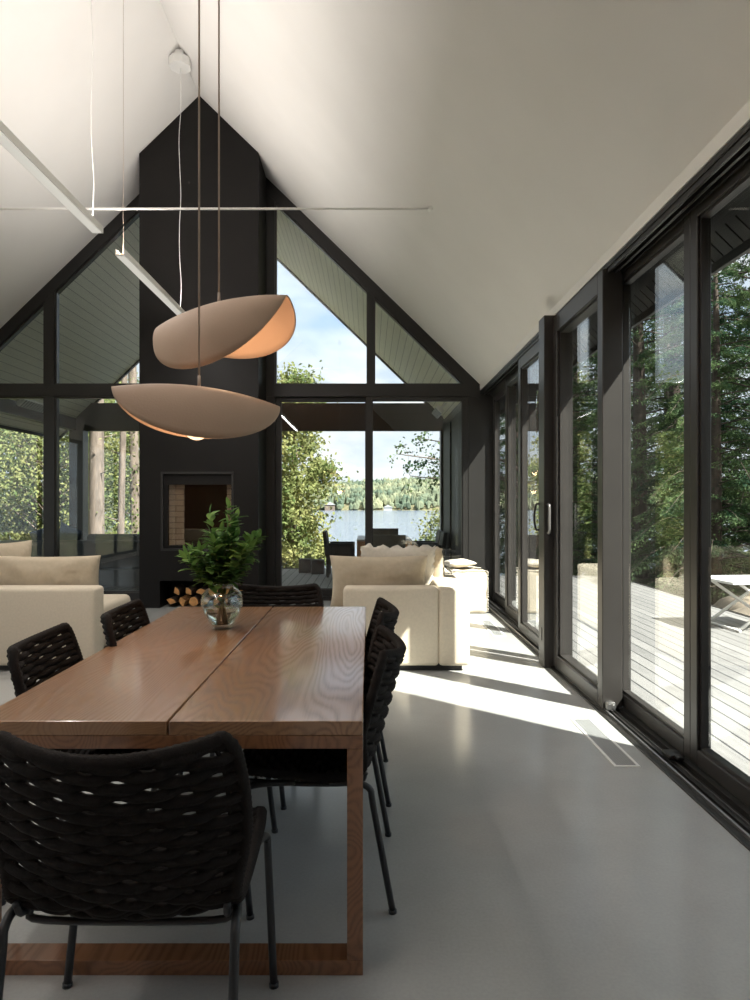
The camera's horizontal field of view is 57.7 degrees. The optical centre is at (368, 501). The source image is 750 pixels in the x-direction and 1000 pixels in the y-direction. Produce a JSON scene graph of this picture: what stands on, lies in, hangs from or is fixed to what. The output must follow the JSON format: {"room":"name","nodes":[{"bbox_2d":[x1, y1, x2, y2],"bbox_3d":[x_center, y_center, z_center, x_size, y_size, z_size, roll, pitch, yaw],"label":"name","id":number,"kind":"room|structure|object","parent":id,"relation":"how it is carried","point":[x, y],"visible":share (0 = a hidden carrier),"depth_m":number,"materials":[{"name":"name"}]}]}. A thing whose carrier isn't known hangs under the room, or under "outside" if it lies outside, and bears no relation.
{"room":"dining room","nodes":[
{"label":"dining room","id":0,"kind":"room"},
{"bbox_2d":[0,210,459,435],"bbox_3d":[-2.240,-3.557,11.960,8.340,4.421,4.180,0,0,0],"label":"ceiling","id":1,"kind":"structure","parent":0,"point":[99,310],"depth_m":11.66,"materials":[{"name":"wood"}]},
{"bbox_2d":[16,399,42,412],"bbox_3d":[-5.815,-1.694,11.700,0.222,0.225,0.840,0,0,0],"label":"heater","id":2,"kind":"object","parent":1,"relation":"attached to","point":[30,404],"visible":0.78,"depth_m":11.58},
{"bbox_2d":[432,402,446,418],"bbox_3d":[1.315,-1.714,12.750,0.222,0.225,0.840,0,0,0],"label":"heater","id":3,"kind":"object","parent":1,"relation":"attached to","point":[438,410],"visible":1,"depth_m":12.45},
{"bbox_2d":[0,178,499,600],"bbox_3d":[-2.103,-1.984,9.735,7.926,6.767,0.158,0,0,0],"label":"window frame","id":4,"kind":"structure","parent":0,"point":[480,407],"depth_m":9.66,"materials":[{"name":"black metal"}]},
{"bbox_2d":[0,304,43,383],"bbox_3d":[-5.226,-2.258,9.732,1.213,1.175,0.085,0,0,0],"label":"window","id":5,"kind":"structure","parent":4,"relation":"in","point":[40,309],"depth_m":9.69,"materials":[{"name":"brown metal"}]},
{"bbox_2d":[0,397,43,556],"bbox_3d":[-5.273,-0.105,9.732,1.306,2.790,0.085,0,0,0],"label":"window","id":6,"kind":"structure","parent":4,"relation":"in","point":[0,397],"depth_m":9.69,"materials":[{"name":"brown metal"}]},
{"bbox_2d":[55,212,138,383],"bbox_3d":[-3.760,-3.018,9.732,1.420,2.696,0.085,0,0,0],"label":"window","id":7,"kind":"structure","parent":4,"relation":"in","point":[135,217],"depth_m":9.70,"materials":[{"name":"brown metal"}]},
{"bbox_2d":[55,397,138,592],"bbox_3d":[-3.760,-0.105,9.732,1.420,2.790,0.085,0,0,0],"label":"window","id":8,"kind":"structure","parent":4,"relation":"in","point":[56,398],"depth_m":9.69,"materials":[{"name":"brown metal"}]},
{"bbox_2d":[275,397,365,595],"bbox_3d":[-0.655,-0.077,9.770,1.370,2.845,0.060,0,0,0],"label":"door","id":9,"kind":"structure","parent":4,"relation":"in","point":[278,400],"depth_m":9.74,"materials":[{"name":"black metal"}]},
{"bbox_2d":[275,202,367,383],"bbox_3d":[-0.677,-2.975,9.732,1.325,2.609,0.085,0,0,0],"label":"window","id":10,"kind":"structure","parent":4,"relation":"in","point":[276,204],"depth_m":9.69,"materials":[{"name":"brown metal"}]},
{"bbox_2d":[366,397,467,559],"bbox_3d":[0.686,-0.077,9.700,1.463,2.845,0.060,0,0,0],"label":"door","id":11,"kind":"structure","parent":4,"relation":"in","point":[369,400],"depth_m":9.67,"materials":[{"name":"black metal"}]},
{"bbox_2d":[374,298,462,383],"bbox_3d":[0.711,-2.292,9.732,1.283,1.243,0.085,0,0,0],"label":"window","id":12,"kind":"structure","parent":4,"relation":"in","point":[375,300],"depth_m":9.69,"materials":[{"name":"brown metal"}]},
{"bbox_2d":[0,0,749,383],"bbox_3d":[-2.240,-3.714,3.285,7.652,4.107,12.970,0,0,0],"label":"ceiling","id":13,"kind":"structure","parent":0,"point":[535,134],"depth_m":5.75,"materials":[{"name":"white paint"}]},
{"bbox_2d":[0,0,102,232],"bbox_3d":[-2.240,-3.766,4.410,0.090,3.104,2.420,0,0,0],"label":"lamp","id":14,"kind":"object","parent":13,"relation":"hanging from","point":[9,141],"visible":1,"depth_m":4.75,"materials":[{"name":"white"}]},
{"bbox_2d":[0,131,100,232],"bbox_3d":[-2.240,-2.217,4.410,0.072,0.005,2.380,0,0,0],"label":"diffuser","id":15,"kind":"object","parent":14,"relation":"attached to","point":[6,140],"depth_m":4.70,"materials":[{"name":"white"}]},
{"bbox_2d":[115,0,190,314],"bbox_3d":[-2.240,-3.791,7.185,0.240,3.153,2.130,0,0,0],"label":"lamp","id":16,"kind":"object","parent":13,"relation":"hanging from","point":[179,63],"visible":0.96,"depth_m":7.22,"materials":[{"name":"white"}]},
{"bbox_2d":[117,256,181,314],"bbox_3d":[-2.240,-2.217,7.185,0.072,0.005,2.090,0,0,0],"label":"diffuser","id":17,"kind":"object","parent":16,"relation":"attached to","point":[128,261],"depth_m":6.90,"materials":[{"name":"white"}]},
{"bbox_2d":[111,0,279,439],"bbox_3d":[-0.715,-2.089,2.859,0.659,3.676,0.457,0,0,0],"label":"pendant lamp","id":18,"kind":"object","parent":13,"relation":"hanging from","point":[198,412],"visible":1,"depth_m":2.71,"materials":[{"name":"ceramic"}]},
{"bbox_2d":[0,206,432,211],"bbox_3d":[-2.240,-2.630,6.100,5.626,0.024,0.060,0,0,0],"label":"rod","id":19,"kind":"object","parent":13,"relation":"attached to","point":[429,208],"visible":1,"depth_m":6.09,"materials":[{"name":"white paint"}]},
{"bbox_2d":[153,0,295,368],"bbox_3d":[-0.684,-2.247,3.191,0.697,3.327,0.566,0,0,0],"label":"pendant lamp","id":20,"kind":"object","parent":13,"relation":"hanging from","point":[248,327],"visible":1,"depth_m":3.00,"materials":[{"name":"ceramic"}]},
{"bbox_2d":[0,601,749,999],"bbox_3d":[-2.380,1.550,3.215,7.972,0.300,13.230,0,0,0],"label":"floor","id":21,"kind":"structure","parent":0,"point":[523,863],"depth_m":2.58,"materials":[{"name":"concrete"}]},
{"bbox_2d":[0,585,129,669],"bbox_3d":[-2.944,1.052,6.300,1.352,0.695,1.400,0,0,0],"label":"sofa","id":22,"kind":"object","parent":21,"relation":"on","point":[26,611],"visible":0.57,"depth_m":5.60,"materials":[{"name":"beige fabric"}]},
{"bbox_2d":[0,540,31,556],"bbox_3d":[-3.472,0.650,6.448,0.268,0.554,0.625,0,0,15],"label":"cushion","id":23,"kind":"object","parent":22,"relation":"on","point":[24,548],"visible":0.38,"depth_m":6.49,"materials":[{"name":"beige fabric"}]},
{"bbox_2d":[0,555,100,584],"bbox_3d":[-2.840,0.715,5.985,0.981,0.498,0.268,0,0,1],"label":"cushion","id":24,"kind":"object","parent":22,"relation":"on","point":[14,570],"visible":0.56,"depth_m":5.89,"materials":[{"name":"beige fabric"}]},
{"bbox_2d":[104,594,129,615],"bbox_3d":[-2.897,1.034,6.423,0.917,0.188,1.155,0,0,0],"label":"seat cushion","id":25,"kind":"object","parent":22,"relation":"on","point":[111,601],"depth_m":6.65,"materials":[{"name":"beige fabric"}]},
{"bbox_2d":[2,622,182,905],"bbox_3d":[-1.048,0.956,2.655,0.627,0.892,0.625,0,0,-5],"label":"dining chair","id":26,"kind":"object","parent":21,"relation":"on","point":[20,674],"visible":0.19,"depth_m":2.69,"materials":[{"name":"wicker"}]},
{"bbox_2d":[0,730,278,999],"bbox_3d":[-0.573,0.956,1.737,0.624,0.892,0.627,0,0,0],"label":"dining chair","id":27,"kind":"object","parent":21,"relation":"on","point":[111,863],"visible":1,"depth_m":1.52,"materials":[{"name":"wicker"}]},
{"bbox_2d":[100,599,214,776],"bbox_3d":[-0.983,0.956,3.356,0.627,0.892,0.625,0,0,-3],"label":"dining chair","id":28,"kind":"object","parent":21,"relation":"on","point":[108,618],"visible":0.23,"depth_m":3.45,"materials":[{"name":"wicker"}]},
{"bbox_2d":[0,607,365,974],"bbox_3d":[-0.597,1.024,3.112,1.157,0.752,2.205,0,0,0],"label":"dining table","id":29,"kind":"object","parent":21,"relation":"on","point":[280,677],"visible":0.91,"depth_m":2.14,"materials":[{"name":"brown wood"}]},
{"bbox_2d":[201,582,242,629],"bbox_3d":[-0.752,0.530,3.480,0.212,0.235,0.212,0,0,0],"label":"glass vase","id":30,"kind":"object","parent":29,"relation":"on","point":[227,615],"visible":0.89,"depth_m":3.42,"materials":[{"name":"glass"}]},
{"bbox_2d":[176,497,268,608],"bbox_3d":[-0.747,0.296,3.499,0.456,0.645,0.382,0,0,10],"label":"leafy branches","id":31,"kind":"object","parent":30,"relation":"in","point":[225,570],"visible":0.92,"depth_m":3.45,"materials":[{"name":"green plant"}]},
{"bbox_2d":[189,594,203,605],"bbox_3d":[-2.330,1.321,9.191,0.122,0.121,0.340,0,0,0],"label":"log","id":32,"kind":"object","parent":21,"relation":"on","point":[195,600],"visible":0.89,"depth_m":9.02,"materials":[{"name":"brown wood"}]},
{"bbox_2d":[139,97,265,607],"bbox_3d":[-2.245,-1.982,9.334,1.570,6.763,0.752,0,0,0],"label":"fireplace","id":33,"kind":"object","parent":21,"relation":"on","point":[180,478],"visible":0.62,"depth_m":8.97,"materials":[{"name":"metal"}]},
{"bbox_2d":[174,584,185,594],"bbox_3d":[-2.553,1.182,9.192,0.075,0.110,0.340,0,0,0],"label":"log","id":34,"kind":"object","parent":33,"relation":"in","point":[181,588],"visible":0.94,"depth_m":9.12,"materials":[{"name":"brown wood"}]},
{"bbox_2d":[179,594,190,605],"bbox_3d":[-2.477,1.328,9.191,0.081,0.123,0.340,0,0,0],"label":"log","id":35,"kind":"object","parent":33,"relation":"in","point":[184,600],"visible":0.91,"depth_m":9.09,"materials":[{"name":"brown wood"}]},
{"bbox_2d":[227,583,323,607],"bbox_3d":[-0.583,0.956,4.048,0.624,0.892,0.627,0,0,0],"label":"dining chair","id":36,"kind":"object","parent":21,"relation":"on","point":[295,590],"visible":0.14,"depth_m":4.29,"materials":[{"name":"wicker"}]},
{"bbox_2d":[243,625,406,920],"bbox_3d":[-0.172,0.956,2.585,0.627,0.892,0.624,0,0,0],"label":"dining chair","id":37,"kind":"object","parent":21,"relation":"on","point":[287,767],"visible":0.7,"depth_m":2.38,"materials":[{"name":"wicker"}]},
{"bbox_2d":[279,597,398,809],"bbox_3d":[-0.162,0.956,3.400,0.627,0.892,0.624,0,0,0],"label":"dining chair","id":38,"kind":"object","parent":21,"relation":"on","point":[385,613],"visible":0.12,"depth_m":3.23,"materials":[{"name":"wicker"}]},
{"bbox_2d":[343,568,469,669],"bbox_3d":[0.280,1.052,6.725,1.108,0.695,2.250,0,0,0],"label":"sofa","id":39,"kind":"object","parent":21,"relation":"on","point":[433,623],"visible":0.66,"depth_m":5.60,"materials":[{"name":"beige fabric"}]},
{"bbox_2d":[330,555,427,606],"bbox_3d":[0.085,0.700,5.981,0.861,0.468,0.254,0,0,4],"label":"cushion","id":40,"kind":"object","parent":39,"relation":"on","point":[346,570],"visible":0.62,"depth_m":5.89,"materials":[{"name":"beige fabric"}]},
{"bbox_2d":[360,543,435,584],"bbox_3d":[0.270,0.670,6.322,0.708,0.576,0.224,0,0,5],"label":"cushion","id":41,"kind":"object","parent":39,"relation":"on","point":[368,550],"visible":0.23,"depth_m":6.24,"materials":[{"name":"fabric"}]},
{"bbox_2d":[407,543,444,576],"bbox_3d":[0.563,0.680,6.622,0.227,0.531,0.587,0,0,-24],"label":"cushion","id":42,"kind":"object","parent":39,"relation":"on","point":[439,569],"visible":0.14,"depth_m":6.38,"materials":[{"name":"beige fabric"}]},
{"bbox_2d":[446,566,488,612],"bbox_3d":[1.266,1.124,8.800,0.473,0.553,0.579,0,0,0],"label":"pouf","id":43,"kind":"object","parent":21,"relation":"on","point":[476,579],"visible":0.69,"depth_m":8.52,"materials":[{"name":"beige fabric"}]},
{"bbox_2d":[444,558,476,567],"bbox_3d":[1.160,0.789,8.780,0.372,0.117,0.369,0,0,-11],"label":"throw cushion","id":44,"kind":"object","parent":43,"relation":"on","point":[455,563],"visible":0.95,"depth_m":8.64,"materials":[{"name":"fabric"}]},
{"bbox_2d":[479,620,505,635],"bbox_3d":[1.365,1.397,7.575,0.136,0.004,0.950,0,0,0],"label":"floor vent","id":45,"kind":"object","parent":21,"relation":"in","point":[489,625],"visible":1,"depth_m":7.52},
{"bbox_2d":[570,718,639,766],"bbox_3d":[1.365,1.397,3.990,0.136,0.004,0.800,0,0,0],"label":"floor vent","id":46,"kind":"object","parent":21,"relation":"in","point":[604,743],"visible":1,"depth_m":3.93,"materials":[{"name":"metal"}]},
{"bbox_2d":[103,569,749,775],"bbox_3d":[-0.855,1.475,5.775,11.110,0.090,17.550,0,0,0],"label":"deck","id":47,"kind":"object","parent":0,"point":[657,616],"visible":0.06,"depth_m":6.50,"materials":[{"name":"wood"}]},
{"bbox_2d":[0,540,138,586],"bbox_3d":[-4.650,1.005,11.500,2.800,0.750,0.900,0,0,0],"label":"outdoor sofa","id":48,"kind":"object","parent":47,"relation":"on","point":[119,559],"visible":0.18,"depth_m":11.05,"materials":[{"name":"grey wicker"}]},
{"bbox_2d":[28,528,42,539],"bbox_3d":[-5.350,0.620,11.300,0.558,0.543,0.157,0,0,-21],"label":"cushion","id":49,"kind":"object","parent":48,"relation":"on","point":[37,534],"visible":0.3,"depth_m":11.20,"materials":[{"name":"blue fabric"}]},
{"bbox_2d":[59,522,82,539],"bbox_3d":[-5.000,0.600,11.339,0.558,0.543,0.162,0,0,17],"label":"cushion","id":50,"kind":"object","parent":48,"relation":"on","point":[66,532],"visible":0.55,"depth_m":11.27,"materials":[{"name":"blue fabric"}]},
{"bbox_2d":[87,534,138,539],"bbox_3d":[-4.400,1.015,13.500,2.600,0.730,0.840,0,0,0],"label":"outdoor sofa","id":51,"kind":"object","parent":47,"relation":"on","point":[90,536],"visible":0.06,"depth_m":13.70,"materials":[{"name":"grey wicker"}]},
{"bbox_2d":[0,399,442,539],"bbox_3d":[-2.223,-0.300,11.945,7.726,3.460,4.230,0,0,0],"label":"frame","id":52,"kind":"object","parent":47,"relation":"on","point":[97,416],"visible":0.47,"depth_m":13.96,"materials":[{"name":"black metal"}]},
{"bbox_2d":[299,558,311,572],"bbox_3d":[-1.300,1.293,13.850,0.245,0.274,0.245,0,0,0],"label":"planter","id":53,"kind":"object","parent":47,"relation":"on","point":[304,563],"visible":0.89,"depth_m":13.73,"materials":[{"name":"grey wicker"}]},
{"bbox_2d":[311,559,324,573],"bbox_3d":[-1.020,1.290,13.600,0.250,0.279,0.250,0,0,0],"label":"planter","id":54,"kind":"object","parent":47,"relation":"on","point":[317,565],"visible":1,"depth_m":13.47,"materials":[{"name":"grey wicker"}]},
{"bbox_2d":[323,530,354,577],"bbox_3d":[-0.580,0.995,13.150,0.600,0.870,0.620,0,0,0],"label":"wicker armchair","id":55,"kind":"object","parent":47,"relation":"on","point":[335,548],"visible":0.82,"depth_m":12.86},
{"bbox_2d":[357,536,411,556],"bbox_3d":[0.280,1.055,13.050,1.000,0.750,1.500,0,0,0],"label":"outdoor dining table","id":56,"kind":"object","parent":47,"relation":"on","point":[361,539],"visible":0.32,"depth_m":12.30,"materials":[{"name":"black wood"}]},
{"bbox_2d":[373,528,397,534],"bbox_3d":[0.330,0.995,14.150,0.620,0.870,0.600,0,0,0],"label":"wicker armchair","id":57,"kind":"object","parent":47,"relation":"on","point":[376,531],"visible":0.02,"depth_m":14.38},
{"bbox_2d":[373,535,405,547],"bbox_3d":[0.330,0.995,11.820,0.620,0.870,0.600,0,0,0],"label":"wicker armchair","id":58,"kind":"object","parent":47,"relation":"on","point":[389,541],"visible":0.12,"depth_m":11.53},
{"bbox_2d":[412,530,441,544],"bbox_3d":[1.130,0.995,13.420,0.600,0.870,0.620,0,0,0],"label":"wicker armchair","id":59,"kind":"object","parent":47,"relation":"on","point":[438,531],"visible":0.18,"depth_m":13.33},
{"bbox_2d":[412,531,446,557],"bbox_3d":[1.130,0.995,12.700,0.600,0.870,0.620,0,0,0],"label":"wicker armchair","id":60,"kind":"object","parent":47,"relation":"on","point":[443,535],"visible":0.38,"depth_m":12.41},
{"bbox_2d":[442,402,460,569],"bbox_3d":[1.548,-0.108,11.940,0.145,3.077,4.220,0,0,0],"label":"wall","id":61,"kind":"structure","parent":47,"relation":"on","point":[451,425],"depth_m":12.21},
{"bbox_2d":[59,258,443,438],"bbox_3d":[-2.240,-3.512,14.080,8.340,4.431,0.060,0,0,0],"label":"trim","id":62,"kind":"structure","parent":61,"relation":"attached to","point":[278,260],"depth_m":14.05,"materials":[{"name":"black metal"}]},
{"bbox_2d":[0,238,749,439],"bbox_3d":[-2.188,-1.487,5.450,8.495,0.400,17.300,0,0,0],"label":"trim","id":63,"kind":"structure","parent":61,"relation":"attached to","point":[742,249],"depth_m":4.46,"materials":[{"name":"black metal"}]},
{"bbox_2d":[282,568,749,617],"bbox_3d":[-0.830,1.561,5.800,11.160,0.278,17.600,0,0,0],"label":"deck edge","id":64,"kind":"structure","parent":47,"relation":"attached to","point":[282,568],"depth_m":10.57,"materials":[{"name":"wood"}]},
{"bbox_2d":[711,575,749,631],"bbox_3d":[4.400,1.149,7.755,1.000,0.558,0.700,0,0,-6],"label":"folding table","id":65,"kind":"object","parent":47,"relation":"on","point":[741,580],"visible":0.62,"depth_m":7.84,"materials":[{"name":"white paint"}]},
{"bbox_2d":[489,185,749,400],"bbox_3d":[1.706,-0.280,3.305,0.240,3.360,13.010,0,0,0],"label":"wall","id":66,"kind":"structure","parent":0,"point":[741,201],"depth_m":4.10,"materials":[{"name":"black metal"}]},
{"bbox_2d":[493,385,515,607],"bbox_3d":[1.790,-0.077,9.050,0.060,2.915,1.260,0,0,0],"label":"door","id":67,"kind":"structure","parent":66,"relation":"in","point":[497,597],"depth_m":9.55,"materials":[{"name":"brown metal"}]},
{"bbox_2d":[505,363,535,627],"bbox_3d":[1.738,-0.087,7.860,0.075,2.935,1.280,0,0,0],"label":"door","id":68,"kind":"structure","parent":66,"relation":"in","point":[512,379],"depth_m":8.07,"materials":[{"name":"brown metal"}]},
{"bbox_2d":[518,340,538,647],"bbox_3d":[1.645,-0.087,6.610,0.090,2.935,1.380,0,0,0],"label":"door","id":69,"kind":"structure","parent":66,"relation":"in","point":[531,356],"depth_m":7.17,"materials":[{"name":"brown metal"}]},
{"bbox_2d":[533,315,555,666],"bbox_3d":[1.514,-0.089,5.796,0.173,2.971,0.246,0,0,0],"label":"door","id":70,"kind":"structure","parent":66,"relation":"in","point":[546,323],"depth_m":5.73,"materials":[{"name":"brown metal"}]},
{"bbox_2d":[554,269,621,708],"bbox_3d":[1.623,-0.087,5.135,0.135,2.935,1.210,0,0,0],"label":"door","id":71,"kind":"structure","parent":66,"relation":"in","point":[603,293],"depth_m":4.59,"materials":[{"name":"brown metal"}]},
{"bbox_2d":[480,121,749,394],"bbox_3d":[1.684,-1.555,3.630,0.204,0.060,12.060,0,0,0],"label":"trim","id":72,"kind":"structure","parent":66,"relation":"attached to","point":[705,177],"depth_m":3.57,"materials":[{"name":"black metal"}]},
{"bbox_2d":[480,100,749,389],"bbox_3d":[1.585,-1.625,3.230,0.022,0.079,12.860,0,0,0],"label":"trim","id":73,"kind":"structure","parent":66,"relation":"attached to","point":[742,117],"depth_m":3.75,"materials":[{"name":"white paint"}]},
{"bbox_2d":[487,600,749,850],"bbox_3d":[1.677,1.410,3.680,0.305,0.080,12.160,0,0,0],"label":"door track","id":74,"kind":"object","parent":66,"relation":"attached to","point":[738,806],"depth_m":3.58,"materials":[{"name":"black metal"}]},
{"bbox_2d":[605,701,615,710],"bbox_3d":[1.599,1.353,4.503,0.062,0.055,0.055,0,0,0],"label":"roller","id":75,"kind":"object","parent":74,"relation":"on","point":[609,705],"visible":1,"depth_m":4.49,"materials":[{"name":"silver metal"}]},
{"bbox_2d":[662,749,683,760],"bbox_3d":[1.640,1.363,3.650,0.080,0.035,0.140,0,0,0],"label":"door stop","id":76,"kind":"object","parent":74,"relation":"on","point":[670,754],"visible":1,"depth_m":3.63,"materials":[{"name":"black metal"}]},
{"bbox_2d":[487,603,749,840],"bbox_3d":[1.603,1.389,3.630,0.070,0.022,12.060,0,0,0],"label":"trim","id":77,"kind":"structure","parent":66,"relation":"attached to","point":[726,817],"depth_m":3.53,"materials":[{"name":"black metal"}]},
{"bbox_2d":[498,205,749,410],"bbox_3d":[1.818,-1.631,5.497,0.224,0.585,17.394,0,0,0],"label":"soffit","id":78,"kind":"structure","parent":66,"relation":"attached to","point":[732,233],"depth_m":4.24,"materials":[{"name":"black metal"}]},
{"bbox_2d":[622,213,689,759],"bbox_3d":[1.738,-0.092,4.140,0.075,2.925,1.080,0,0,0],"label":"door","id":79,"kind":"structure","parent":66,"relation":"in","point":[675,735],"depth_m":4.21,"materials":[{"name":"brown metal"}]},
{"bbox_2d":[690,159,749,807],"bbox_3d":[1.738,-0.092,2.675,0.075,2.925,1.850,0,0,0],"label":"door","id":80,"kind":"structure","parent":66,"relation":"in","point":[737,782],"depth_m":3.52,"materials":[{"name":"brown metal"}]},
{"bbox_2d":[631,550,749,597],"bbox_3d":[0.000,6.006,27.500,110.000,8.788,95.000,0,0,0],"label":"ground","id":81,"kind":"structure","parent":0,"point":[738,587],"depth_m":15.33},
{"bbox_2d":[0,429,66,509],"bbox_3d":[-12.027,-2.661,17.387,8.568,12.744,8.415,0,0,19],"label":"leafy tree","id":82,"kind":"object","parent":81,"relation":"on","point":[7,431],"visible":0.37,"depth_m":17.92,"materials":[{"name":"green plant"}]},
{"bbox_2d":[0,399,128,540],"bbox_3d":[-12.927,-1.081,23.620,10.282,15.293,10.098,0,0,27],"label":"leafy tree","id":83,"kind":"object","parent":81,"relation":"on","point":[41,491],"visible":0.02,"depth_m":21.86,"materials":[{"name":"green plant"}]},
{"bbox_2d":[0,372,138,540],"bbox_3d":[-9.361,-1.044,20.591,7.806,11.317,7.768,0,0,23],"label":"leafy tree","id":84,"kind":"object","parent":81,"relation":"on","point":[29,461],"visible":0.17,"depth_m":20.26,"materials":[{"name":"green plant"}]},
{"bbox_2d":[59,379,138,533],"bbox_3d":[-8.018,1.467,25.828,9.425,14.018,9.256,0,0,-30],"label":"leafy tree","id":85,"kind":"object","parent":81,"relation":"on","point":[118,436],"visible":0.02,"depth_m":24.71,"materials":[{"name":"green plant"}]},
{"bbox_2d":[88,399,115,534],"bbox_3d":[-7.446,-2.913,18.628,0.980,13.602,0.932,0,0,0],"label":"trunk","id":86,"kind":"object","parent":81,"relation":"on","point":[96,521],"visible":0.22,"depth_m":18.44,"materials":[{"name":"grey plant"}]},
{"bbox_2d":[106,374,127,533],"bbox_3d":[-6.873,-2.316,18.874,1.066,12.603,0.855,0,0,41],"label":"trunk","id":87,"kind":"object","parent":81,"relation":"on","point":[122,448],"visible":0.16,"depth_m":18.84,"materials":[{"name":"grey plant"}]},
{"bbox_2d":[104,464,138,531],"bbox_3d":[-6.670,1.492,23.208,6.245,9.054,6.214,0,0,-26],"label":"leafy tree","id":88,"kind":"object","parent":81,"relation":"on","point":[127,464],"visible":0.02,"depth_m":22.43,"materials":[{"name":"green plant"}]},
{"bbox_2d":[125,365,138,533],"bbox_3d":[-7.500,-1.781,21.614,1.086,13.606,0.763,0,0,-16],"label":"trunk","id":89,"kind":"object","parent":81,"relation":"on","point":[134,460],"visible":0.16,"depth_m":21.40,"materials":[{"name":"grey plant"}]},
{"bbox_2d":[277,360,358,567],"bbox_3d":[-2.078,-0.162,17.955,3.316,7.577,3.306,0,0,39],"label":"birch tree","id":90,"kind":"object","parent":81,"relation":"on","point":[300,527],"visible":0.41,"depth_m":17.48,"materials":[{"name":"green plant"}]},
{"bbox_2d":[411,507,439,540],"bbox_3d":[1.756,1.307,15.757,1.895,2.628,2.122,0,0,-34],"label":"shrub","id":91,"kind":"object","parent":81,"relation":"on","point":[436,521],"visible":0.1,"depth_m":15.65,"materials":[{"name":"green plant"}]},
{"bbox_2d":[387,367,597,575],"bbox_3d":[3.009,-0.785,16.165,5.061,7.802,1.987,0,0,6],"label":"maple","id":92,"kind":"object","parent":81,"relation":"on","point":[502,478],"visible":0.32,"depth_m":16.25,"materials":[{"name":"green plant"}]},
{"bbox_2d":[500,404,536,563],"bbox_3d":[5.760,-0.703,26.951,5.845,14.502,6.065,0,0,-9],"label":"tree","id":93,"kind":"object","parent":81,"relation":"on","point":[502,469],"visible":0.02,"depth_m":26.88,"materials":[{"name":"green plant"}]},
{"bbox_2d":[500,363,597,575],"bbox_3d":[8.365,-0.616,28.421,6.699,13.753,7.019,0,0,-27],"label":"tree","id":94,"kind":"object","parent":81,"relation":"on","point":[580,363],"visible":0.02,"depth_m":28.34,"materials":[{"name":"green plant"}]},
{"bbox_2d":[500,352,662,575],"bbox_3d":[4.876,-2.296,17.724,5.176,10.627,5.424,0,0,31],"label":"tree","id":95,"kind":"object","parent":81,"relation":"on","point":[588,572],"visible":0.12,"depth_m":17.28,"materials":[{"name":"green plant"}]},
{"bbox_2d":[500,364,662,575],"bbox_3d":[6.946,-2.913,22.528,5.845,14.502,6.065,0,0,-1],"label":"tree","id":96,"kind":"object","parent":81,"relation":"on","point":[575,559],"visible":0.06,"depth_m":22.32,"materials":[{"name":"green plant"}]},
{"bbox_2d":[516,293,749,578],"bbox_3d":[6.554,-3.883,16.518,6.090,12.503,6.381,0,0,42],"label":"tree","id":97,"kind":"object","parent":81,"relation":"on","point":[639,432],"visible":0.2,"depth_m":16.44,"materials":[{"name":"green plant"}]},
{"bbox_2d":[573,266,749,574],"bbox_3d":[8.902,-4.416,19.492,7.019,13.753,6.699,0,0,18],"label":"tree","id":98,"kind":"object","parent":81,"relation":"on","point":[675,392],"visible":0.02,"depth_m":19.32,"materials":[{"name":"green plant"}]},
{"bbox_2d":[583,298,749,571],"bbox_3d":[10.915,-3.283,24.934,7.338,14.378,7.003,0,0,-25],"label":"tree","id":99,"kind":"object","parent":81,"relation":"on","point":[645,346],"visible":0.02,"depth_m":24.92,"materials":[{"name":"green plant"}]},
{"bbox_2d":[595,262,749,604],"bbox_3d":[6.280,-1.543,12.454,3.776,7.752,3.956,0,0,-7],"label":"tree","id":100,"kind":"object","parent":81,"relation":"on","point":[717,547],"visible":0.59,"depth_m":12.30,"materials":[{"name":"green plant"}]},
{"bbox_2d":[631,252,749,583],"bbox_3d":[7.641,-4.413,13.335,5.762,13.777,5.553,0,0,27],"label":"tree","id":101,"kind":"object","parent":81,"relation":"on","point":[651,466],"visible":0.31,"depth_m":13.52,"materials":[{"name":"green plant"}]},
{"bbox_2d":[714,594,749,610],"bbox_3d":[6.092,1.821,10.775,1.293,0.721,1.060,0,0,-21],"label":"boulder","id":102,"kind":"object","parent":81,"relation":"on","point":[723,602],"visible":0.23,"depth_m":10.77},
{"bbox_2d":[721,257,749,561],"bbox_3d":[12.887,-5.553,18.862,6.672,15.953,6.430,0,0,-22],"label":"tree","id":103,"kind":"object","parent":81,"relation":"on","point":[749,257],"visible":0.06,"depth_m":19.84,"materials":[{"name":"green plant"}]},
{"bbox_2d":[722,380,749,544],"bbox_3d":[10.248,-4.995,14.364,6.137,15.228,6.368,0,0,-4],"label":"tree","id":104,"kind":"object","parent":81,"relation":"on","point":[743,382],"visible":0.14,"depth_m":15.64,"materials":[{"name":"green plant"}]},
{"bbox_2d":[724,265,749,534],"bbox_3d":[15.824,-6.275,25.529,7.014,17.403,7.278,0,0,19],"label":"tree","id":105,"kind":"object","parent":81,"relation":"on","point":[737,413],"visible":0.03,"depth_m":26.23,"materials":[{"name":"green plant"}]},
{"bbox_2d":[732,604,749,615],"bbox_3d":[5.622,1.835,9.625,1.491,0.846,1.194,0,0,0],"label":"boulder","id":106,"kind":"object","parent":81,"relation":"on","point":[745,610],"visible":0.12,"depth_m":9.49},
{"label":"outside","id":107,"kind":"structure","parent":0,"visible":0},
{"bbox_2d":[107,499,439,509],"bbox_3d":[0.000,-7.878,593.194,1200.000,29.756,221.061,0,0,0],"label":"shore","id":108,"kind":"structure","parent":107,"point":[346,506],"depth_m":495.18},
{"bbox_2d":[2,474,683,509],"bbox_3d":[-20.161,-11.676,576.988,565.107,39.767,184.809,0,0,0],"label":"forest","id":109,"kind":"object","parent":108,"relation":"on","point":[387,491],"visible":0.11,"depth_m":523.33,"materials":[{"name":"plant"}]},
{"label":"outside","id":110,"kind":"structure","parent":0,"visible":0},
{"bbox_2d":[1,510,749,575],"bbox_3d":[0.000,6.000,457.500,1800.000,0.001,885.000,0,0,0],"label":"lake","id":111,"kind":"structure","parent":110,"point":[352,519],"depth_m":194.40,"materials":[{"name":"blue liquid"}]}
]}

